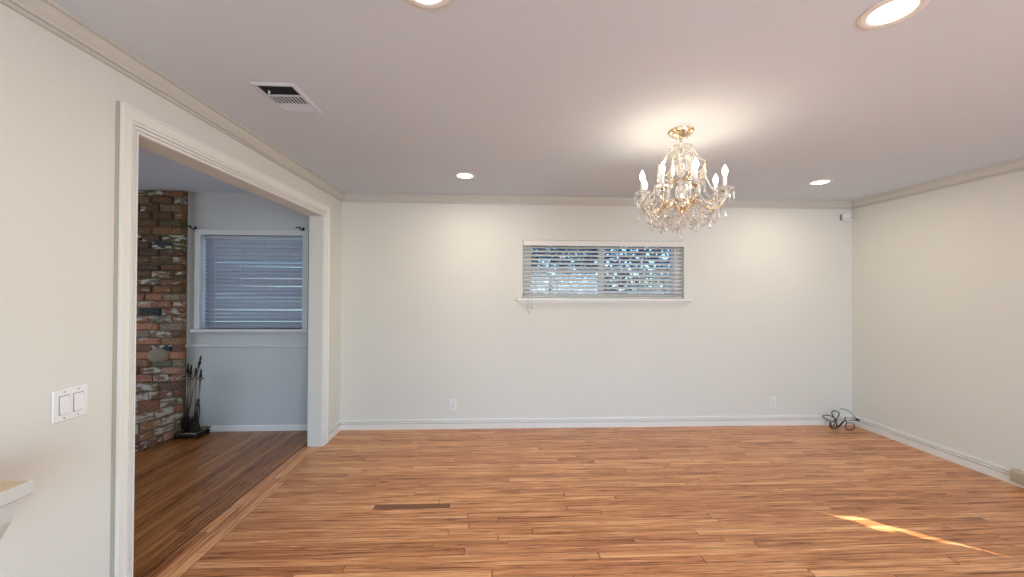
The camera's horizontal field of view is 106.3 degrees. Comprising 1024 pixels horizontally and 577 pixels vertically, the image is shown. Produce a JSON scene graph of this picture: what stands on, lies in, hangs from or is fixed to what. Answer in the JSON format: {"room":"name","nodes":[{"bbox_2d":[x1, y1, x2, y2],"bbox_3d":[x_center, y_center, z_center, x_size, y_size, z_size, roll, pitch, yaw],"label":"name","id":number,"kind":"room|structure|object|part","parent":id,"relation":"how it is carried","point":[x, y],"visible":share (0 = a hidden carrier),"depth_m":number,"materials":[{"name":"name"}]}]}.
{"room":"dining room","nodes":[
{"label":"dining room","id":0,"kind":"room"},
{"bbox_2d":[0,3,341,576],"bbox_3d":[-1.689,0.216,0.605,0.124,2.440,6.760,0,0,-3],"label":"wall","id":1,"kind":"structure","parent":0,"point":[58,101],"depth_m":1.43,"materials":[{"name":"beige paint"}]},
{"bbox_2d":[0,480,33,538],"bbox_3d":[-1.430,0.679,0.082,0.349,0.338,1.900,0,0,-3],"label":"counter ledge","id":2,"kind":"object","parent":1,"relation":"attached to","point":[10,491],"visible":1,"depth_m":1.00,"materials":[{"name":"beige laminate"}]},
{"bbox_2d":[51,383,87,423],"bbox_3d":[-1.658,0.431,1.444,0.014,0.120,0.122,0,0,-3],"label":"light switch","id":3,"kind":"object","parent":1,"relation":"attached to","point":[71,402],"visible":1,"depth_m":1.44,"materials":[{"name":"white plastic"}]},
{"bbox_2d":[110,101,119,576],"bbox_3d":[-1.667,0.327,1.609,0.010,2.234,0.009,0,0,-3],"label":"trim","id":4,"kind":"structure","parent":1,"relation":"attached to","point":[117,112],"depth_m":1.61,"materials":[{"name":"beige"}]},
{"bbox_2d":[0,0,345,201],"bbox_3d":[-1.591,-0.964,0.618,0.062,0.078,6.760,0,0,-3],"label":"trim","id":5,"kind":"structure","parent":1,"relation":"attached to","point":[47,14],"depth_m":1.71,"materials":[{"name":"paint"}]},
{"bbox_2d":[114,102,329,576],"bbox_3d":[-1.704,0.335,2.630,0.026,2.234,2.033,0,0,-3],"label":"trim","id":6,"kind":"structure","parent":1,"relation":"attached to","point":[134,123],"depth_m":1.67,"materials":[{"name":"white paint"}]},
{"bbox_2d":[328,420,340,440],"bbox_3d":[-1.765,1.409,3.806,0.019,0.105,0.338,0,0,-3],"label":"baseboard","id":7,"kind":"structure","parent":1,"relation":"attached to","point":[332,431],"depth_m":3.80,"materials":[{"name":"white paint"}]},
{"bbox_2d":[186,192,851,425],"bbox_3d":[-0.867,0.248,4.104,9.551,2.440,0.160,0,0,-3],"label":"wall","id":8,"kind":"structure","parent":0,"point":[431,313],"depth_m":4.07,"materials":[{"name":"beige paint"}]},
{"bbox_2d":[186,192,190,343],"bbox_3d":[-3.301,-0.208,3.916,0.023,1.555,0.008,0,0,-3],"label":"trim","id":9,"kind":"structure","parent":8,"relation":"attached to","point":[189,193],"depth_m":3.91,"materials":[{"name":"grey"}]},
{"bbox_2d":[185,344,307,346],"bbox_3d":[-2.609,0.588,3.934,1.416,0.030,0.020,0,0,-3],"label":"trim","id":10,"kind":"structure","parent":8,"relation":"attached to","point":[186,345],"depth_m":3.92,"materials":[{"name":"grey"}]},
{"bbox_2d":[190,229,308,331],"bbox_3d":[-2.664,-0.078,3.992,1.172,1.048,0.200,0,0,-3],"label":"window","id":11,"kind":"structure","parent":8,"relation":"in","point":[198,232],"depth_m":3.92,"materials":[{"name":"grey"}]},
{"bbox_3d":[-2.665,0.430,3.966,1.172,0.033,0.155,0,0,-3],"label":"sill","id":12,"kind":"part","parent":11,"relation":"part of","materials":[{"name":"grey"}]},
{"bbox_2d":[204,236,302,327],"bbox_3d":[-2.671,-0.068,3.979,0.982,0.948,0.048,0,0,-3],"label":"window blind","id":13,"kind":"object","parent":11,"relation":"attached to","point":[252,263],"visible":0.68,"depth_m":3.98,"materials":[{"name":"grey"}]},
{"bbox_3d":[-3.046,-0.061,3.940,0.004,0.915,0.004,0,0,-3],"label":"ladder cord","id":14,"kind":"part","parent":13,"relation":"part of","materials":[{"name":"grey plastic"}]},
{"bbox_3d":[-2.796,-0.060,3.951,0.004,0.915,0.004,0,0,-3],"label":"ladder cord","id":15,"kind":"part","parent":13,"relation":"part of","materials":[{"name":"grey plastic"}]},
{"bbox_3d":[-2.672,0.399,3.980,0.945,0.014,0.037,0,0,-3],"label":"rail","id":16,"kind":"part","parent":13,"relation":"part of","materials":[{"name":"grey"}]},
{"bbox_3d":[-2.547,-0.059,3.962,0.004,0.915,0.004,0,0,-3],"label":"ladder cord","id":17,"kind":"part","parent":13,"relation":"part of","materials":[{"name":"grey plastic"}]},
{"bbox_3d":[-2.307,-0.058,3.973,0.004,0.915,0.004,0,0,-3],"label":"ladder cord","id":18,"kind":"part","parent":13,"relation":"part of","materials":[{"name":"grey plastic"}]},
{"bbox_3d":[-2.676,-0.066,4.067,1.020,0.960,0.050,0,0,-3],"label":"frame","id":19,"kind":"part","parent":11,"relation":"part of","materials":[{"name":"grey"}]},
{"bbox_2d":[201,424,307,431],"bbox_3d":[-2.599,1.429,3.932,1.388,0.058,0.014,0,0,-3],"label":"baseboard","id":20,"kind":"structure","parent":8,"relation":"attached to","point":[299,427],"depth_m":3.92,"materials":[{"name":"white paint"}]},
{"bbox_2d":[450,399,455,409],"bbox_3d":[-0.619,1.218,4.020,0.070,0.114,0.014,0,0,-3],"label":"wall outlet","id":21,"kind":"object","parent":8,"relation":"attached to","point":[452,401],"visible":1,"depth_m":4.02,"materials":[{"name":"white plastic"}]},
{"bbox_2d":[341,414,851,429],"bbox_3d":[0.980,1.424,4.087,5.529,0.105,0.019,0,0,-3],"label":"baseboard","id":22,"kind":"structure","parent":8,"relation":"attached to","point":[748,420],"depth_m":4.07,"materials":[{"name":"white paint"}]},
{"bbox_2d":[342,193,851,209],"bbox_3d":[0.992,-0.925,4.084,5.529,0.078,0.062,0,0,-3],"label":"trim","id":23,"kind":"structure","parent":8,"relation":"attached to","point":[349,197],"depth_m":4.06,"materials":[{"name":"paint"}]},
{"bbox_2d":[516,245,691,302],"bbox_3d":[0.983,-0.180,4.154,1.884,0.663,0.200,0,0,-3],"label":"window","id":24,"kind":"structure","parent":8,"relation":"in","point":[554,300],"depth_m":4.17,"materials":[{"name":"grey"}]},
{"bbox_2d":[523,240,683,312],"bbox_3d":[0.987,-0.122,4.104,1.740,0.772,0.130,0,0,-3],"label":"window blind","id":25,"kind":"object","parent":24,"relation":"attached to","point":[531,244],"visible":1,"depth_m":4.12,"materials":[{"name":"white"}]},
{"bbox_3d":[0.177,-0.104,4.025,0.012,0.728,0.045,0,0,-3],"label":"pull cord","id":26,"kind":"part","parent":25,"relation":"part of","materials":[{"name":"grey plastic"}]},
{"bbox_3d":[0.985,0.095,4.143,1.727,0.016,0.048,0,0,-3],"label":"rail","id":27,"kind":"part","parent":25,"relation":"part of","materials":[{"name":"white"}]},
{"bbox_3d":[1.420,-0.189,4.139,0.003,0.555,0.002,0,0,-3],"label":"ladder cord","id":28,"kind":"part","parent":25,"relation":"part of","materials":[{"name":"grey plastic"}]},
{"bbox_3d":[1.750,-0.187,4.154,0.003,0.555,0.002,0,0,-3],"label":"ladder cord","id":29,"kind":"part","parent":25,"relation":"part of","materials":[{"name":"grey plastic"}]},
{"bbox_3d":[0.983,0.117,4.129,1.884,0.026,0.155,0,0,-3],"label":"sill","id":30,"kind":"part","parent":24,"relation":"part of","materials":[{"name":"white paint"}]},
{"bbox_2d":[770,397,775,406],"bbox_3d":[2.839,1.235,4.173,0.070,0.114,0.014,0,0,-3],"label":"wall outlet","id":31,"kind":"object","parent":8,"relation":"attached to","point":[772,399],"visible":1,"depth_m":4.17,"materials":[{"name":"white plastic"}]},
{"bbox_2d":[840,213,853,220],"bbox_3d":[3.680,-0.782,4.212,0.129,0.084,0.040,0,0,-3],"label":"sensor","id":32,"kind":"object","parent":8,"relation":"attached to","point":[844,216],"visible":1,"depth_m":4.20,"materials":[{"name":"white plastic"}]},
{"bbox_2d":[53,0,1023,200],"bbox_3d":[-0.709,-1.059,0.657,9.551,0.120,7.080,0,0,-3],"label":"ceiling","id":33,"kind":"structure","parent":0,"point":[561,98],"depth_m":1.86,"materials":[{"name":"paint"}]},
{"bbox_2d":[249,82,322,112],"bbox_3d":[-1.164,-0.975,2.000,0.216,0.032,0.310,0,0,-3],"label":"ceiling vent","id":34,"kind":"object","parent":33,"relation":"in","point":[288,97],"visible":1,"depth_m":1.97,"materials":[{"name":"paint"}]},
{"bbox_2d":[406,0,450,8],"bbox_3d":[-0.287,-0.989,1.264,0.190,0.006,0.190,0,0,-3],"label":"recessed light","id":35,"kind":"object","parent":33,"relation":"in","point":[425,4],"visible":1,"depth_m":1.33,"materials":[{"name":"white paint"}]},
{"bbox_2d":[454,172,475,178],"bbox_3d":[-0.406,-0.973,3.315,0.190,0.006,0.190,0,0,-3],"label":"recessed light","id":36,"kind":"object","parent":33,"relation":"in","point":[462,175],"visible":1,"depth_m":3.30,"materials":[{"name":"white paint"}]},
{"bbox_2d":[634,126,734,239],"bbox_3d":[1.048,-0.640,2.387,0.564,0.674,0.543,0,0,-23],"label":"chandelier","id":37,"kind":"object","parent":33,"relation":"hanging from","point":[684,205],"visible":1,"depth_m":2.33,"materials":[{"name":"gold metal"}]},
{"bbox_2d":[639,170,645,195],"bbox_3d":[0.804,-0.647,2.367,0.040,0.164,0.040,0,0,-3],"label":"candle","id":38,"kind":"object","parent":37,"relation":"on","point":[642,176],"depth_m":2.36,"materials":[{"name":"white plastic"}]},
{"bbox_2d":[643,180,647,203],"bbox_3d":[0.889,-0.646,2.562,0.040,0.164,0.040,0,0,-3],"label":"candle","id":39,"kind":"object","parent":37,"relation":"on","point":[645,183],"depth_m":2.55,"materials":[{"name":"white plastic"}]},
{"bbox_3d":[0.908,-0.519,2.370,0.222,0.115,0.012,0,0,-3],"label":"arm","id":40,"kind":"part","parent":37,"relation":"part of","materials":[{"name":"gold metal"}]},
{"bbox_3d":[0.956,-0.518,2.481,0.012,0.115,0.222,1,-1,-41],"label":"arm","id":41,"kind":"part","parent":37,"relation":"part of","materials":[{"name":"gold metal"}]},
{"bbox_2d":[660,162,665,189],"bbox_3d":[0.868,-0.647,2.213,0.040,0.164,0.040,0,0,-3],"label":"candle","id":42,"kind":"object","parent":37,"relation":"on","point":[662,168],"depth_m":2.20,"materials":[{"name":"white plastic"}]},
{"bbox_3d":[0.944,-0.519,2.283,0.222,0.114,0.012,1,-1,-43],"label":"arm","id":43,"kind":"part","parent":37,"relation":"part of","materials":[{"name":"gold metal"}]},
{"bbox_3d":[1.048,-0.865,2.379,0.133,0.026,0.133,0,0,-21],"label":"crown dish","id":44,"kind":"part","parent":37,"relation":"part of","materials":[{"name":"clear glass"}]},
{"bbox_3d":[1.033,-0.520,2.239,0.012,0.115,0.222,0,0,5],"label":"arm","id":45,"kind":"part","parent":37,"relation":"part of","materials":[{"name":"gold metal"}]},
{"bbox_2d":[692,158,698,186],"bbox_3d":[1.023,-0.648,2.136,0.040,0.164,0.040,0,0,-3],"label":"candle","id":46,"kind":"object","parent":37,"relation":"on","point":[695,164],"depth_m":2.13,"materials":[{"name":"white plastic"}]},
{"bbox_3d":[1.182,-0.517,2.402,0.222,0.112,0.012,0,0,-11],"label":"arm","id":47,"kind":"part","parent":37,"relation":"part of","materials":[{"name":"gold metal"}]},
{"bbox_3d":[1.152,-0.514,2.289,0.222,0.105,0.012,0,-1,39],"label":"arm","id":48,"kind":"part","parent":37,"relation":"part of","materials":[{"name":"gold metal"}]},
{"bbox_2d":[712,174,717,198],"bbox_3d":[1.286,-0.642,2.422,0.040,0.164,0.040,0,0,-3],"label":"candle","id":49,"kind":"object","parent":37,"relation":"on","point":[715,180],"depth_m":2.41,"materials":[{"name":"white plastic"}]},
{"bbox_2d":[721,165,727,192],"bbox_3d":[1.234,-0.637,2.223,0.040,0.164,0.040,0,0,-3],"label":"candle","id":50,"kind":"object","parent":37,"relation":"on","point":[724,171],"depth_m":2.21,"materials":[{"name":"white plastic"}]},
{"bbox_2d":[807,179,833,184],"bbox_3d":[2.778,-0.957,3.460,0.190,0.006,0.190,0,0,-3],"label":"recessed light","id":51,"kind":"object","parent":33,"relation":"in","point":[822,181],"visible":1,"depth_m":3.45,"materials":[{"name":"white paint"}]},
{"bbox_2d":[856,0,929,29],"bbox_3d":[1.346,-0.981,1.358,0.190,0.006,0.190,0,0,-3],"label":"recessed light","id":52,"kind":"object","parent":33,"relation":"in","point":[884,13],"visible":1,"depth_m":1.36,"materials":[{"name":"white paint"}]},
{"bbox_2d":[133,425,1023,576],"bbox_3d":[-0.724,1.470,0.557,9.244,0.060,6.921,0,0,-3],"label":"floor","id":53,"kind":"structure","parent":0,"point":[768,500],"depth_m":2.58,"materials":[{"name":"brown wood"}]},
{"bbox_2d":[135,190,187,451],"bbox_3d":[-4.262,0.229,3.591,2.005,2.438,0.566,0,0,-3],"label":"brick fireplace","id":54,"kind":"object","parent":53,"relation":"on","point":[161,313],"visible":0.26,"depth_m":3.83,"materials":[{"name":"red brick"}]},
{"bbox_2d":[173,363,210,438],"bbox_3d":[-3.142,1.095,3.782,0.230,0.721,0.192,0,0,-3],"label":"stand","id":55,"kind":"object","parent":53,"relation":"on","point":[185,434],"visible":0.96,"depth_m":3.77,"materials":[{"name":"black metal"}]},
{"bbox_2d":[181,365,191,429],"bbox_3d":[-3.184,1.062,3.748,0.109,0.635,0.029,0,0,-3],"label":"shovel","id":56,"kind":"object","parent":55,"relation":"hanging from","point":[183,420],"visible":0.99,"depth_m":3.75,"materials":[{"name":"black metal"}]},
{"bbox_3d":[-3.206,1.137,3.789,0.014,0.565,0.015,0,0,-3],"label":"post","id":57,"kind":"part","parent":55,"relation":"part of","materials":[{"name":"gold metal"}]},
{"bbox_3d":[-3.147,1.405,3.779,0.222,0.027,0.192,0,0,-3],"label":"gallery rail","id":58,"kind":"part","parent":55,"relation":"part of","materials":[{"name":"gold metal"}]},
{"bbox_2d":[184,356,201,430],"bbox_3d":[-3.101,1.021,3.725,0.164,0.744,0.026,0,0,-3],"label":"fireplace poker","id":59,"kind":"object","parent":55,"relation":"hanging from","point":[200,359],"visible":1,"depth_m":3.72,"materials":[{"name":"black metal"}]},
{"bbox_2d":[190,368,200,431],"bbox_3d":[-3.099,1.087,3.758,0.095,0.635,0.053,0,0,-3],"label":"brush","id":60,"kind":"object","parent":55,"relation":"in","point":[195,425],"visible":1,"depth_m":3.75,"materials":[{"name":"black metal"}]},
{"bbox_2d":[194,369,201,417],"bbox_3d":[-3.137,1.097,3.832,0.067,0.595,0.027,0,0,-20],"label":"tongs","id":61,"kind":"object","parent":55,"relation":"hanging from","point":[200,374],"visible":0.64,"depth_m":3.83,"materials":[{"name":"black metal"}]},
{"bbox_2d":[822,409,859,429],"bbox_3d":[3.526,1.392,4.080,0.398,0.198,0.116,0,0,-3],"label":"power cable","id":62,"kind":"object","parent":53,"relation":"on","point":[856,419],"visible":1,"depth_m":4.10,"materials":[{"name":"black rubber"}]},
{"bbox_2d":[852,170,1023,470],"bbox_3d":[3.980,0.244,0.774,0.160,2.440,6.920,0,0,-3],"label":"wall","id":63,"kind":"structure","parent":0,"point":[938,275],"depth_m":3.36,"materials":[{"name":"beige paint"}]},
{"bbox_2d":[852,415,1023,487],"bbox_3d":[3.881,1.412,0.841,0.019,0.105,6.760,0,0,-3],"label":"baseboard","id":64,"kind":"structure","parent":63,"relation":"attached to","point":[997,471],"depth_m":3.37,"materials":[{"name":"white paint"}]},
{"bbox_2d":[852,158,1023,208],"bbox_3d":[3.871,-0.937,0.859,0.062,0.078,6.760,0,0,-3],"label":"trim","id":65,"kind":"structure","parent":63,"relation":"attached to","point":[1016,165],"depth_m":3.32,"materials":[{"name":"paint"}]},
{"bbox_2d":[1010,468,1023,485],"bbox_3d":[3.773,1.401,2.746,0.034,0.095,0.300,0,0,-3],"label":"air vent","id":66,"kind":"object","parent":63,"relation":"in","point":[1017,476],"visible":1,"depth_m":2.85,"materials":[{"name":"beige metal"}]},
{"bbox_3d":[3.759,1.411,2.746,0.005,0.050,0.240,0,0,-3],"label":"panel","id":67,"kind":"part","parent":66,"relation":"part of","materials":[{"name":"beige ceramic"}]},
{"label":"outside","id":68,"kind":"structure","parent":0,"visible":0},
{"bbox_3d":[-0.453,1.717,10.087,16.000,0.100,11.780,0,0,-3],"label":"ground","id":69,"kind":"structure","parent":68,"visible":0},
{"bbox_2d":[531,246,668,293],"bbox_3d":[0.919,0.067,6.294,6.123,3.160,0.955,0,0,-3],"label":"hedge","id":70,"kind":"object","parent":69,"relation":"on","point":[556,249],"visible":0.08,"depth_m":6.12,"materials":[{"name":"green plant"}]}
]}

